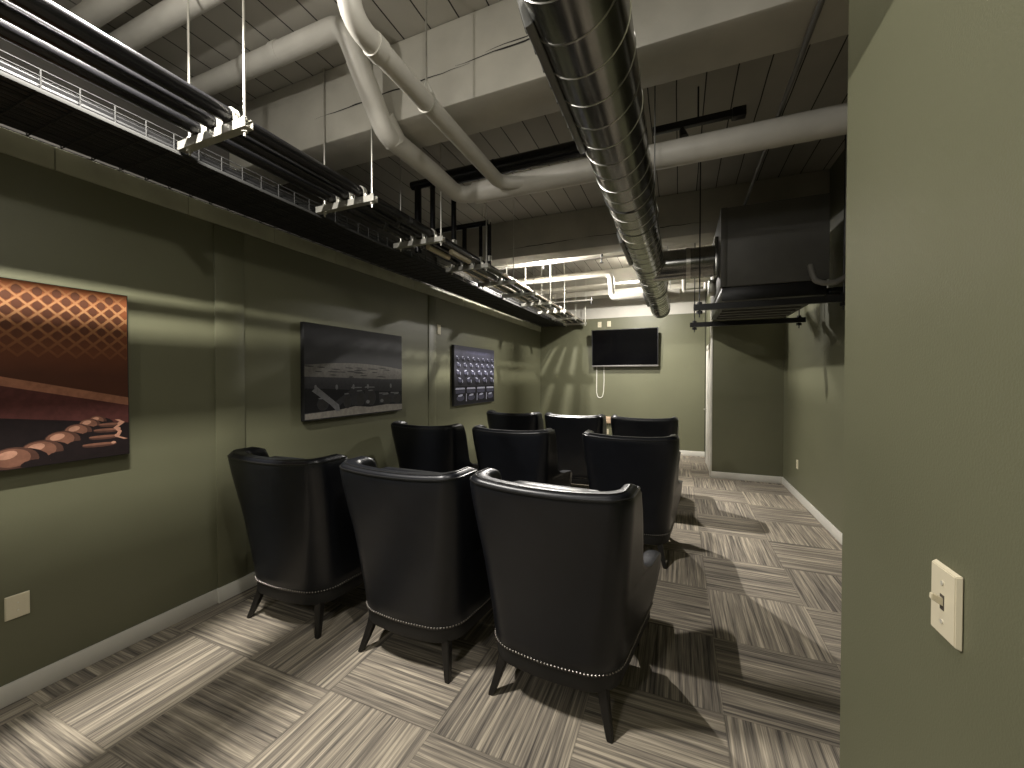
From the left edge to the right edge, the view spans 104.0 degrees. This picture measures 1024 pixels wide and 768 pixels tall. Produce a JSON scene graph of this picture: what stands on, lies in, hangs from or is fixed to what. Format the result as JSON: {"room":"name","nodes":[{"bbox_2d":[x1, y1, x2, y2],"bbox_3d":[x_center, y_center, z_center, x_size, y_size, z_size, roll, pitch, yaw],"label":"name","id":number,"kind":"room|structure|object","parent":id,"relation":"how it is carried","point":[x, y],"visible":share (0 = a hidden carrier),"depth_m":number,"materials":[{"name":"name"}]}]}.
{"room":"screening room","nodes":[
{"label":"screening room","id":0,"kind":"room"},
{"bbox_2d":[0,38,519,318],"bbox_3d":[-1.948,-0.362,4.152,0.100,3.720,11.570,0,1,23],"label":"wall","id":1,"kind":"structure","parent":0,"point":[6,46],"depth_m":2.69,"materials":[{"name":"paint"}]},
{"bbox_2d":[69,0,141,28],"bbox_3d":[-0.905,-2.064,1.637,3.735,0.108,0.107,0,1,23],"label":"pipe","id":2,"kind":"object","parent":1,"relation":"attached to","point":[98,13],"visible":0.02,"depth_m":2.18,"materials":[{"name":"white paint"}]},
{"bbox_2d":[108,0,225,50],"bbox_3d":[-0.839,-2.067,1.794,3.735,0.112,0.111,0,1,23],"label":"pipe","id":3,"kind":"object","parent":1,"relation":"attached to","point":[166,16],"visible":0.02,"depth_m":2.25,"materials":[{"name":"white paint"}]},
{"bbox_2d":[486,271,679,301],"bbox_3d":[0.962,-1.552,6.620,3.345,0.512,0.142,0,1,23],"label":"pipe","id":4,"kind":"object","parent":1,"relation":"attached to","point":[673,293],"visible":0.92,"depth_m":6.35,"materials":[{"name":"white metal"}]},
{"bbox_2d":[498,277,710,297],"bbox_3d":[1.487,-1.748,7.265,3.815,0.110,0.108,0,1,23],"label":"pipe","id":5,"kind":"object","parent":1,"relation":"attached to","point":[631,284],"visible":0.43,"depth_m":7.19,"materials":[{"name":"white metal"}]},
{"bbox_2d":[0,152,539,686],"bbox_3d":[-1.574,0.129,4.057,0.120,2.742,11.470,0,1,23],"label":"wall","id":6,"kind":"structure","parent":0,"point":[104,547],"depth_m":2.48,"materials":[{"name":"green paint"}]},
{"bbox_2d":[4,590,29,621],"bbox_3d":[-2.394,1.074,1.937,0.010,0.114,0.081,0,1,23],"label":"cable plate","id":7,"kind":"object","parent":6,"relation":"attached to","point":[17,605],"visible":1,"depth_m":1.93,"materials":[{"name":"beige plastic"}]},
{"bbox_2d":[0,277,129,470],"bbox_3d":[-2.463,-0.043,1.706,0.043,0.905,1.290,0,1,23],"label":"picture","id":8,"kind":"object","parent":6,"relation":"attached to","point":[64,377],"visible":1,"depth_m":2.04,"materials":[{"name":"orange paper"}]},
{"bbox_2d":[0,572,256,708],"bbox_3d":[-1.527,1.451,3.995,0.030,0.100,11.355,0,1,23],"label":"baseboard","id":9,"kind":"structure","parent":6,"relation":"attached to","point":[35,681],"depth_m":2.26,"materials":[{"name":"white paint"}]},
{"bbox_2d":[213,224,246,587],"bbox_3d":[-2.006,0.158,2.851,0.012,2.520,0.200,0,1,23],"label":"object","id":10,"kind":"structure","parent":6,"relation":"attached to","point":[227,243],"depth_m":2.83,"materials":[{"name":"green paint"}]},
{"bbox_2d":[0,127,540,331],"bbox_3d":[-1.530,-1.181,3.965,0.016,0.120,11.370,0,1,23],"label":"trim","id":11,"kind":"structure","parent":6,"relation":"attached to","point":[13,144],"depth_m":2.58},
{"bbox_2d":[300,322,401,420],"bbox_3d":[-1.520,-0.114,3.966,0.041,0.840,1.290,0,1,23],"label":"picture","id":12,"kind":"object","parent":6,"relation":"attached to","point":[345,372],"visible":1,"depth_m":3.80,"materials":[{"name":"paper"}]},
{"bbox_2d":[428,295,435,425],"bbox_3d":[-1.032,0.123,5.186,0.010,2.520,0.170,0,1,23],"label":"trim","id":13,"kind":"structure","parent":6,"relation":"attached to","point":[431,299],"depth_m":5.16,"materials":[{"name":"green paint"}]},
{"bbox_2d":[437,324,440,334],"bbox_3d":[-0.970,-0.724,5.320,0.010,0.129,0.084,0,1,23],"label":"wall plate","id":14,"kind":"object","parent":6,"relation":"attached to","point":[438,326],"visible":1,"depth_m":5.32,"materials":[{"name":"beige plastic"}]},
{"bbox_2d":[452,345,493,405],"bbox_3d":[-0.575,-0.130,6.227,0.042,0.865,1.310,0,1,23],"label":"picture","id":15,"kind":"object","parent":6,"relation":"attached to","point":[472,368],"visible":1,"depth_m":6.08,"materials":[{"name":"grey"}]},
{"bbox_2d":[0,455,841,767],"bbox_3d":[0.301,1.562,3.241,4.975,0.100,11.570,0,1,23],"label":"floor","id":16,"kind":"structure","parent":0,"point":[736,662],"depth_m":2.00,"materials":[{"name":"carpet"}]},
{"bbox_2d":[227,446,363,638],"bbox_3d":[-1.329,0.970,2.788,0.854,1.098,0.865,0,1,21],"label":"chair","id":17,"kind":"object","parent":16,"relation":"on","point":[300,530],"visible":0.87,"depth_m":2.43,"materials":[{"name":"black leather"}]},
{"bbox_2d":[271,456,304,458],"bbox_3d":[-1.403,0.792,2.592,0.530,0.620,0.130,0,1,21],"label":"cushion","id":18,"kind":"object","parent":17,"relation":"on","point":[272,456],"depth_m":2.62,"materials":[{"name":"black leather"}]},
{"bbox_2d":[339,456,491,683],"bbox_3d":[-0.472,0.975,2.447,0.854,1.098,0.865,0,1,24],"label":"chair","id":19,"kind":"object","parent":16,"relation":"on","point":[420,550],"visible":0.91,"depth_m":2.09,"materials":[{"name":"black leather"}]},
{"bbox_2d":[391,420,478,472],"bbox_3d":[-0.794,0.945,4.445,0.854,1.098,0.865,0,1,23],"label":"chair","id":20,"kind":"object","parent":16,"relation":"on","point":[441,449],"visible":0.45,"depth_m":4.06,"materials":[{"name":"black leather"}]},
{"bbox_2d":[486,410,543,430],"bbox_3d":[0.136,0.924,5.877,0.855,1.098,0.865,0,1,26],"label":"chair","id":21,"kind":"object","parent":16,"relation":"on","point":[533,421],"visible":0.17,"depth_m":5.48,"materials":[{"name":"black leather"}]},
{"bbox_2d":[472,424,571,486],"bbox_3d":[0.103,0.951,4.070,0.854,1.098,0.865,0,1,22],"label":"chair","id":22,"kind":"object","parent":16,"relation":"on","point":[530,456],"visible":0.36,"depth_m":3.69,"materials":[{"name":"black leather"}]},
{"bbox_2d":[470,467,660,743],"bbox_3d":[0.297,0.979,2.119,0.855,1.098,0.865,0,1,26],"label":"chair","id":23,"kind":"object","parent":16,"relation":"on","point":[572,582],"visible":1,"depth_m":1.77,"materials":[{"name":"black leather"}]},
{"bbox_2d":[545,412,606,484],"bbox_3d":[0.929,0.929,5.546,0.854,1.098,0.865,0,1,23],"label":"chair","id":24,"kind":"object","parent":16,"relation":"on","point":[569,429],"visible":0.43,"depth_m":5.20,"materials":[{"name":"black leather"}]},
{"bbox_2d":[582,429,682,568],"bbox_3d":[1.106,0.956,3.673,0.854,1.098,0.865,0,1,23],"label":"chair","id":25,"kind":"object","parent":16,"relation":"on","point":[651,464],"visible":0.62,"depth_m":3.30,"materials":[{"name":"black leather"}]},
{"bbox_2d":[611,414,680,461],"bbox_3d":[1.725,0.934,5.181,0.854,1.098,0.865,0,1,23],"label":"chair","id":26,"kind":"object","parent":16,"relation":"on","point":[620,426],"visible":0.17,"depth_m":4.79,"materials":[{"name":"black leather"}]},
{"bbox_2d":[52,0,847,278],"bbox_3d":[0.301,-2.257,3.184,4.975,0.100,11.570,0,1,23],"label":"ceiling","id":27,"kind":"structure","parent":0,"point":[821,80],"depth_m":3.07,"materials":[{"name":"paint"}]},
{"bbox_2d":[177,0,252,155],"bbox_3d":[-1.459,-1.674,1.950,0.515,1.030,0.041,0,1,23],"label":"hanger","id":28,"kind":"object","parent":27,"relation":"hanging from","point":[238,126],"visible":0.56,"depth_m":1.92,"materials":[{"name":"metal"}]},
{"bbox_2d":[0,49,564,327],"bbox_3d":[-1.216,-1.250,3.876,0.520,0.102,11.250,0,1,23],"label":"basket tray","id":29,"kind":"object","parent":28,"relation":"attached to","point":[7,76],"visible":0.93,"depth_m":2.30,"materials":[{"name":"black metal"}]},
{"bbox_2d":[0,121,542,326],"bbox_3d":[-1.450,-1.234,3.931,0.044,0.033,11.170,0,1,23],"label":"cable","id":30,"kind":"object","parent":29,"relation":"in","point":[1,122],"visible":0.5,"depth_m":2.62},
{"bbox_2d":[0,115,542,325],"bbox_3d":[-1.386,-1.234,3.904,0.042,0.033,11.170,0,1,23],"label":"cable","id":31,"kind":"object","parent":29,"relation":"in","point":[1,116],"visible":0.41,"depth_m":2.31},
{"bbox_2d":[0,117,544,326],"bbox_3d":[-1.416,-1.234,3.917,0.043,0.033,11.170,0,1,23],"label":"cable","id":32,"kind":"object","parent":29,"relation":"in","point":[1,119],"visible":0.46,"depth_m":2.43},
{"bbox_2d":[0,110,545,325],"bbox_3d":[-1.352,-1.233,3.890,0.044,0.033,11.170,0,1,23],"label":"cable","id":33,"kind":"object","parent":29,"relation":"in","point":[6,114],"visible":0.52,"depth_m":2.46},
{"bbox_2d":[0,107,547,325],"bbox_3d":[-1.319,-1.233,3.876,0.043,0.033,11.170,0,1,23],"label":"cable","id":34,"kind":"object","parent":29,"relation":"in","point":[1,108],"visible":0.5,"depth_m":2.35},
{"bbox_2d":[0,96,549,324],"bbox_3d":[-1.222,-1.232,3.836,0.042,0.033,11.170,0,1,23],"label":"cable","id":35,"kind":"object","parent":29,"relation":"in","point":[2,98],"visible":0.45,"depth_m":2.22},
{"bbox_2d":[0,103,550,326],"bbox_3d":[-1.286,-1.233,3.863,0.044,0.033,11.170,0,1,23],"label":"cable","id":36,"kind":"object","parent":29,"relation":"in","point":[1,104],"visible":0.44,"depth_m":2.28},
{"bbox_2d":[0,100,550,325],"bbox_3d":[-1.253,-1.233,3.849,0.043,0.033,11.170,0,1,23],"label":"cable","id":37,"kind":"object","parent":29,"relation":"in","point":[0,100],"visible":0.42,"depth_m":2.52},
{"bbox_2d":[0,92,551,324],"bbox_3d":[-1.188,-1.232,3.822,0.044,0.033,11.170,0,1,23],"label":"cable","id":38,"kind":"object","parent":29,"relation":"in","point":[1,93],"visible":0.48,"depth_m":2.30,"materials":[{"name":"black plastic"}]},
{"bbox_2d":[0,89,555,325],"bbox_3d":[-1.153,-1.232,3.807,0.041,0.033,11.170,0,1,23],"label":"cable","id":39,"kind":"object","parent":29,"relation":"in","point":[1,90],"visible":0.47,"depth_m":2.17,"materials":[{"name":"black plastic"}]},
{"bbox_2d":[0,84,557,325],"bbox_3d":[-1.123,-1.232,3.795,0.042,0.033,11.170,0,1,23],"label":"cable","id":40,"kind":"object","parent":29,"relation":"in","point":[1,85],"visible":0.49,"depth_m":2.19,"materials":[{"name":"black plastic"}]},
{"bbox_2d":[0,79,559,325],"bbox_3d":[-1.089,-1.232,3.780,0.043,0.033,11.170,0,1,23],"label":"cable","id":41,"kind":"object","parent":29,"relation":"in","point":[2,82],"visible":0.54,"depth_m":2.11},
{"bbox_2d":[0,77,560,325],"bbox_3d":[-1.057,-1.232,3.767,0.045,0.033,11.170,0,1,23],"label":"cable","id":42,"kind":"object","parent":29,"relation":"in","point":[4,79],"visible":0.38,"depth_m":2.23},
{"bbox_2d":[0,66,562,324],"bbox_3d":[-1.027,-1.231,3.754,0.039,0.033,11.170,0,1,23],"label":"cable","id":43,"kind":"object","parent":29,"relation":"in","point":[1,68],"visible":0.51,"depth_m":2.06,"materials":[{"name":"plastic"}]},
{"bbox_2d":[0,59,562,323],"bbox_3d":[-1.040,-1.262,3.760,0.044,0.033,11.170,0,1,23],"label":"cable","id":44,"kind":"object","parent":29,"relation":"in","point":[3,64],"visible":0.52,"depth_m":2.01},
{"bbox_2d":[0,19,571,322],"bbox_3d":[-0.861,-1.295,3.668,0.074,0.074,11.340,0,1,23],"label":"insulated pipe","id":45,"kind":"object","parent":28,"relation":"attached to","point":[9,32],"visible":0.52,"depth_m":1.82,"materials":[{"name":"black plastic"}]},
{"bbox_2d":[430,184,434,229],"bbox_3d":[-0.767,-1.648,3.873,0.060,0.620,0.058,0,1,23],"label":"riser pipe","id":46,"kind":"object","parent":45,"relation":"attached to","point":[432,187],"visible":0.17,"depth_m":3.85,"materials":[{"name":"black plastic"}]},
{"bbox_2d":[410,141,586,189],"bbox_3d":[-0.006,-1.953,3.550,2.130,0.141,0.141,0,1,23],"label":"header","id":47,"kind":"object","parent":46,"relation":"attached to","point":[566,151],"visible":0.43,"depth_m":3.47,"materials":[{"name":"black metal"}]},
{"bbox_2d":[414,185,421,252],"bbox_3d":[-0.924,-1.629,3.939,0.078,0.660,0.076,0,1,23],"label":"riser pipe","id":48,"kind":"object","parent":47,"relation":"attached to","point":[418,191],"visible":0.53,"depth_m":3.91,"materials":[{"name":"black plastic"}]},
{"bbox_2d":[462,227,466,249],"bbox_3d":[-0.518,-1.586,4.637,0.134,0.486,0.060,0,1,23],"label":"riser pipe","id":49,"kind":"object","parent":45,"relation":"attached to","point":[464,230],"visible":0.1,"depth_m":4.63,"materials":[{"name":"black plastic"}]},
{"bbox_2d":[0,0,576,322],"bbox_3d":[-0.750,-1.294,3.622,0.074,0.074,11.340,0,1,23],"label":"insulated pipe","id":50,"kind":"object","parent":28,"relation":"attached to","point":[10,13],"visible":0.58,"depth_m":1.74,"materials":[{"name":"black plastic"}]},
{"bbox_2d":[426,245,450,259],"bbox_3d":[-0.690,-1.238,3.765,0.047,0.048,0.350,0,1,23],"label":"pipe sleeve","id":51,"kind":"object","parent":50,"relation":"attached to","point":[428,247],"visible":0.93,"depth_m":3.72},
{"bbox_2d":[451,200,456,243],"bbox_3d":[-0.584,-1.650,4.013,0.062,0.620,0.060,0,1,23],"label":"riser pipe","id":52,"kind":"object","parent":50,"relation":"on","point":[453,203],"visible":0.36,"depth_m":3.99,"materials":[{"name":"black metal"}]},
{"bbox_2d":[479,225,482,259],"bbox_3d":[-0.357,-1.588,4.570,0.050,0.480,0.049,0,1,23],"label":"riser pipe","id":53,"kind":"object","parent":50,"relation":"attached to","point":[480,226],"visible":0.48,"depth_m":4.55,"materials":[{"name":"black metal"}]},
{"bbox_2d":[435,219,491,232],"bbox_3d":[-0.600,-1.829,4.667,0.775,0.068,0.068,0,1,23],"label":"insulated manifold","id":54,"kind":"object","parent":53,"relation":"attached to","point":[482,223],"visible":0.8,"depth_m":4.61,"materials":[{"name":"black plastic"}]},
{"bbox_2d":[7,0,581,322],"bbox_3d":[-0.639,-1.293,3.575,0.074,0.074,11.340,0,1,23],"label":"insulated pipe","id":55,"kind":"object","parent":28,"relation":"attached to","point":[50,12],"visible":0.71,"depth_m":1.72,"materials":[{"name":"black plastic"}]},
{"bbox_2d":[449,249,470,263],"bbox_3d":[-0.502,-1.240,3.904,0.047,0.048,0.350,0,1,23],"label":"pipe sleeve","id":56,"kind":"object","parent":55,"relation":"attached to","point":[452,252],"visible":1,"depth_m":3.86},
{"bbox_2d":[487,222,491,264],"bbox_3d":[-0.256,-1.587,4.527,0.054,0.480,0.053,0,1,23],"label":"riser pipe","id":57,"kind":"object","parent":55,"relation":"attached to","point":[489,257],"visible":0.83,"depth_m":4.51,"materials":[{"name":"black metal"}]},
{"bbox_2d":[316,60,377,216],"bbox_3d":[-1.135,-1.686,2.725,0.515,1.030,0.041,0,1,23],"label":"hanger","id":58,"kind":"object","parent":27,"relation":"hanging from","point":[366,199],"visible":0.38,"depth_m":2.71,"materials":[{"name":"metal"}]},
{"bbox_2d":[393,143,444,251],"bbox_3d":[-0.815,-1.697,3.491,0.515,1.030,0.041,0,1,23],"label":"hanger","id":59,"kind":"object","parent":27,"relation":"hanging from","point":[426,240],"visible":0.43,"depth_m":3.46,"materials":[{"name":"metal"}]},
{"bbox_2d":[337,0,523,189],"bbox_3d":[-0.366,-1.840,2.404,0.248,0.712,1.711,0,1,28],"label":"vent pipe","id":60,"kind":"object","parent":27,"relation":"hanging from","point":[374,45],"visible":0.99,"depth_m":2.06,"materials":[{"name":"white paint"}]},
{"bbox_2d":[446,202,489,274],"bbox_3d":[-0.480,-1.709,4.294,0.515,1.030,0.041,0,1,23],"label":"hanger","id":61,"kind":"object","parent":27,"relation":"hanging from","point":[482,265],"visible":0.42,"depth_m":4.25,"materials":[{"name":"metal"}]},
{"bbox_2d":[478,201,515,288],"bbox_3d":[-0.191,-1.719,4.986,0.515,1.030,0.041,0,1,23],"label":"hanger","id":62,"kind":"object","parent":27,"relation":"hanging from","point":[483,284],"visible":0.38,"depth_m":4.96,"materials":[{"name":"metal"}]},
{"bbox_2d":[463,271,567,322],"bbox_3d":[0.367,-1.315,6.737,0.022,0.022,4.750,0,1,23],"label":"refrigerant line","id":63,"kind":"object","parent":62,"relation":"attached to","point":[466,272],"visible":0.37,"depth_m":5.51,"materials":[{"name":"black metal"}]},
{"bbox_2d":[502,263,536,299],"bbox_3d":[0.098,-1.729,5.678,0.515,1.030,0.041,0,1,23],"label":"hanger","id":64,"kind":"object","parent":27,"relation":"hanging from","point":[523,293],"visible":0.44,"depth_m":5.67,"materials":[{"name":"metal"}]},
{"bbox_2d":[502,273,583,321],"bbox_3d":[0.748,-1.316,6.740,0.024,0.024,4.450,0,1,23],"label":"refrigerant line","id":65,"kind":"object","parent":64,"relation":"attached to","point":[504,275],"visible":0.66,"depth_m":5.85,"materials":[{"name":"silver metal"}]},
{"bbox_2d":[521,265,552,307],"bbox_3d":[0.395,-1.740,6.388,0.515,1.030,0.041,0,1,23],"label":"hanger","id":66,"kind":"object","parent":27,"relation":"hanging from","point":[550,303],"visible":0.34,"depth_m":6.36,"materials":[{"name":"metal"}]},
{"bbox_2d":[229,0,848,186],"bbox_3d":[-0.013,-1.941,2.436,4.775,0.510,0.322,0,1,23],"label":"ceiling beam","id":67,"kind":"structure","parent":27,"relation":"attached to","point":[484,69],"depth_m":2.35,"materials":[{"name":"white paint"}]},
{"bbox_2d":[186,16,847,203],"bbox_3d":[0.035,-1.808,2.768,4.922,0.667,1.142,0,1,3],"label":"drain pipe","id":68,"kind":"object","parent":67,"relation":"attached to","point":[830,121],"visible":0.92,"depth_m":2.52,"materials":[{"name":"white paint"}]},
{"bbox_2d":[743,0,824,204],"bbox_3d":[1.663,-1.667,2.505,0.026,0.026,3.250,0,1,23],"label":"conduit","id":69,"kind":"object","parent":67,"relation":"attached to","point":[820,4],"visible":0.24,"depth_m":2.11,"materials":[{"name":"grey metal"}]},
{"bbox_2d":[538,263,565,315],"bbox_3d":[0.715,-1.751,7.154,0.515,1.030,0.041,0,1,23],"label":"hanger","id":70,"kind":"object","parent":27,"relation":"hanging from","point":[541,312],"visible":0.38,"depth_m":7.11,"materials":[{"name":"metal"}]},
{"bbox_2d":[552,307,577,320],"bbox_3d":[1.042,-1.763,7.938,0.515,1.030,0.041,0,1,23],"label":"hanger","id":71,"kind":"object","parent":27,"relation":"hanging from","point":[567,317],"visible":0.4,"depth_m":7.91,"materials":[{"name":"metal"}]},
{"bbox_2d":[554,297,591,303],"bbox_3d":[0.918,-1.910,7.934,1.358,0.735,0.056,0,1,23],"label":"pipe","id":72,"kind":"object","parent":27,"relation":"hanging from","point":[590,299],"visible":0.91,"depth_m":7.78,"materials":[{"name":"white metal"}]},
{"bbox_2d":[563,301,586,326],"bbox_3d":[1.378,-1.775,8.741,0.515,1.030,0.041,0,1,23],"label":"hanger","id":73,"kind":"object","parent":27,"relation":"hanging from","point":[585,322],"visible":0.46,"depth_m":8.70,"materials":[{"name":"metal"}]},
{"bbox_2d":[472,270,573,322],"bbox_3d":[0.459,-1.313,6.644,0.020,0.020,4.850,0,1,23],"label":"refrigerant line","id":74,"kind":"object","parent":73,"relation":"attached to","point":[472,270],"visible":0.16,"depth_m":5.50,"materials":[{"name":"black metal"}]},
{"bbox_2d":[499,249,666,270],"bbox_3d":[0.867,-2.007,6.003,2.750,0.485,0.056,0,1,23],"label":"pipe","id":75,"kind":"object","parent":27,"relation":"hanging from","point":[601,257],"visible":0.8,"depth_m":6.01,"materials":[{"name":"white metal"}]},
{"bbox_2d":[495,241,712,268],"bbox_3d":[1.005,-1.951,6.108,3.815,0.120,0.118,0,1,23],"label":"pipe","id":76,"kind":"object","parent":27,"relation":"attached to","point":[707,242],"visible":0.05,"depth_m":5.96,"materials":[{"name":"white metal"}]},
{"bbox_2d":[513,267,707,303],"bbox_3d":[2.288,-2.023,7.945,4.775,0.510,0.320,0,1,23],"label":"ceiling beam","id":77,"kind":"structure","parent":27,"relation":"attached to","point":[627,274],"depth_m":8.06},
{"bbox_2d":[517,0,714,317],"bbox_3d":[1.054,-1.635,2.677,0.826,1.130,9.003,0,1,23],"label":"spiral duct","id":78,"kind":"object","parent":27,"relation":"hanging from","point":[586,51],"visible":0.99,"depth_m":1.62,"materials":[{"name":"silver metal"}]},
{"bbox_2d":[517,0,585,153],"bbox_3d":[0.186,-1.171,1.601,0.058,0.111,0.770,0,1,23],"label":"air vent","id":79,"kind":"object","parent":78,"relation":"attached to","point":[530,25],"depth_m":1.43,"materials":[{"name":"silver metal"}]},
{"bbox_2d":[616,231,631,265],"bbox_3d":[1.009,-1.200,3.571,0.058,0.111,0.700,0,1,23],"label":"air vent","id":80,"kind":"object","parent":78,"relation":"attached to","point":[623,245],"depth_m":3.42,"materials":[{"name":"silver metal"}]},
{"bbox_2d":[682,279,707,293],"bbox_3d":[2.738,-1.595,5.986,0.356,0.468,0.056,0,1,23],"label":"pipe","id":81,"kind":"object","parent":78,"relation":"attached to","point":[705,288],"visible":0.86,"depth_m":5.99,"materials":[{"name":"white metal"}]},
{"bbox_2d":[437,169,829,268],"bbox_3d":[1.135,-1.982,5.186,4.775,0.510,0.322,0,1,23],"label":"ceiling beam","id":82,"kind":"structure","parent":27,"relation":"attached to","point":[590,231],"depth_m":5.00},
{"bbox_2d":[652,86,746,137],"bbox_3d":[1.374,-2.016,2.962,0.630,0.376,0.081,0,1,23],"label":"track light","id":83,"kind":"object","parent":27,"relation":"attached to","point":[739,112],"visible":0.96,"depth_m":2.96,"materials":[{"name":"black paint"}]},
{"bbox_2d":[690,243,805,331],"bbox_3d":[2.736,-1.430,4.688,1.180,1.600,0.045,0,1,23],"label":"hanger","id":84,"kind":"object","parent":27,"relation":"hanging from","point":[798,320],"visible":0.88,"depth_m":4.67,"materials":[{"name":"black paint"}]},
{"bbox_2d":[708,193,829,319],"bbox_3d":[2.492,-1.171,4.087,0.865,0.860,1.306,0,1,23],"label":"handler","id":85,"kind":"object","parent":84,"relation":"on","point":[763,251],"visible":0.81,"depth_m":3.50,"materials":[{"name":"grey metal"}]},
{"bbox_2d":[807,264,845,285],"bbox_3d":[2.692,-0.934,3.289,0.469,0.264,0.114,0,1,1],"label":"hose","id":86,"kind":"object","parent":85,"relation":"attached to","point":[810,267],"visible":0.72,"depth_m":3.27,"materials":[{"name":"black rubber"}]},
{"bbox_2d":[824,286,842,295],"bbox_3d":[2.808,-0.786,3.415,0.334,0.106,0.125,1,1,38],"label":"insulated pipe","id":87,"kind":"object","parent":85,"relation":"attached to","point":[832,290],"visible":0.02,"depth_m":3.41,"materials":[{"name":"black plastic"}]},
{"bbox_2d":[693,135,845,316],"bbox_3d":[2.228,-1.412,3.471,1.180,1.600,0.045,0,1,23],"label":"hanger","id":88,"kind":"object","parent":27,"relation":"hanging from","point":[699,307],"visible":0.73,"depth_m":3.45,"materials":[{"name":"black paint"}]},
{"bbox_2d":[845,99,847,252],"bbox_3d":[2.672,-1.512,3.146,0.161,1.389,0.036,0,1,-22],"label":"conduit","id":89,"kind":"object","parent":27,"relation":"hanging from","point":[847,99],"visible":0.2,"depth_m":3.12,"materials":[{"name":"black metal"}]},
{"bbox_2d":[535,312,704,451],"bbox_3d":[2.075,0.003,8.704,3.820,2.855,0.120,0,1,23],"label":"wall","id":90,"kind":"structure","parent":0,"point":[674,387],"depth_m":8.44,"materials":[{"name":"green paint"}]},
{"bbox_2d":[596,367,603,397],"bbox_3d":[1.918,-0.061,8.690,0.177,0.737,0.017,0,1,23],"label":"power cord","id":91,"kind":"object","parent":90,"relation":"attached to","point":[596,367],"visible":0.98,"depth_m":8.71,"materials":[{"name":"white plastic"}]},
{"bbox_2d":[606,416,610,422],"bbox_3d":[2.045,0.774,8.632,0.200,0.145,0.056,0,1,23],"label":"junction box","id":92,"kind":"object","parent":90,"relation":"attached to","point":[608,419],"visible":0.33,"depth_m":8.59,"materials":[{"name":"beige plastic"}]},
{"bbox_2d":[525,292,704,320],"bbox_3d":[2.075,-1.856,8.676,3.820,0.865,0.120,0,1,23],"label":"trim","id":93,"kind":"structure","parent":90,"relation":"attached to","point":[602,307],"depth_m":8.51,"materials":[{"name":"white paint"}]},
{"bbox_2d":[591,327,658,366],"bbox_3d":[2.360,-0.757,8.399,1.349,0.788,0.199,0,1,23],"label":"television","id":94,"kind":"object","parent":90,"relation":"attached to","point":[632,347],"visible":1,"depth_m":8.33,"materials":[{"name":"black paint"}]},
{"bbox_2d":[680,450,704,456],"bbox_3d":[2.248,1.383,8.579,3.403,0.100,0.015,0,1,23],"label":"baseboard","id":95,"kind":"structure","parent":90,"relation":"attached to","point":[683,452],"depth_m":8.00,"materials":[{"name":"white paint"}]},
{"bbox_2d":[705,290,710,458],"bbox_3d":[3.567,-0.406,7.159,0.100,3.720,1.810,0,1,23],"label":"wall","id":96,"kind":"structure","parent":0,"point":[708,298],"depth_m":7.71,"materials":[{"name":"green paint"}]},
{"bbox_2d":[704,349,709,469],"bbox_3d":[3.362,0.428,6.899,0.071,2.040,0.850,0,1,23],"label":"door","id":97,"kind":"structure","parent":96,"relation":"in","point":[708,351],"depth_m":6.84,"materials":[{"name":"white paint"}]},
{"bbox_2d":[705,343,709,461],"bbox_3d":[3.384,0.388,6.889,0.024,2.140,1.030,0,1,23],"label":"door frame","id":98,"kind":"structure","parent":96,"relation":"attached to","point":[708,345],"depth_m":7.28,"materials":[{"name":"white paint"}]},
{"bbox_2d":[709,310,712,476],"bbox_3d":[3.147,0.156,6.320,0.027,2.620,0.136,0,1,23],"label":"trim","id":99,"kind":"structure","parent":96,"relation":"attached to","point":[711,320],"depth_m":6.27,"materials":[{"name":"white paint"}]},
{"bbox_2d":[712,317,784,476],"bbox_3d":[3.588,-0.391,6.115,0.945,3.720,0.100,0,1,23],"label":"wall","id":100,"kind":"structure","parent":0,"point":[748,360],"depth_m":6.07,"materials":[{"name":"green paint"}]},
{"bbox_2d":[712,471,781,483],"bbox_3d":[3.559,1.420,6.091,0.933,0.100,0.015,0,1,23],"label":"baseboard","id":101,"kind":"structure","parent":100,"relation":"attached to","point":[724,475],"depth_m":6.08,"materials":[{"name":"white paint"}]},
{"bbox_2d":[783,149,845,532],"bbox_3d":[2.967,-0.348,3.245,0.120,3.720,5.875,0,1,23],"label":"wall","id":102,"kind":"structure","parent":0,"point":[814,352],"depth_m":4.34,"materials":[{"name":"green paint"}]},
{"bbox_2d":[782,477,841,544],"bbox_3d":[2.905,1.461,3.298,0.014,0.100,5.675,0,1,23],"label":"baseboard","id":103,"kind":"structure","parent":102,"relation":"attached to","point":[825,522],"depth_m":4.47,"materials":[{"name":"white paint"}]},
{"bbox_2d":[839,0,1023,767],"bbox_3d":[0.175,-0.288,-0.779,0.120,3.720,3.905,0,1,23],"label":"wall","id":104,"kind":"structure","parent":0,"point":[933,441],"depth_m":0.69,"materials":[{"name":"green paint"}]},
{"bbox_2d":[929,559,962,650],"bbox_3d":[0.686,0.349,0.642,0.023,0.114,0.069,0,1,23],"label":"light switch","id":105,"kind":"object","parent":104,"relation":"attached to","point":[946,594],"visible":1,"depth_m":0.63,"materials":[{"name":"beige plastic"}]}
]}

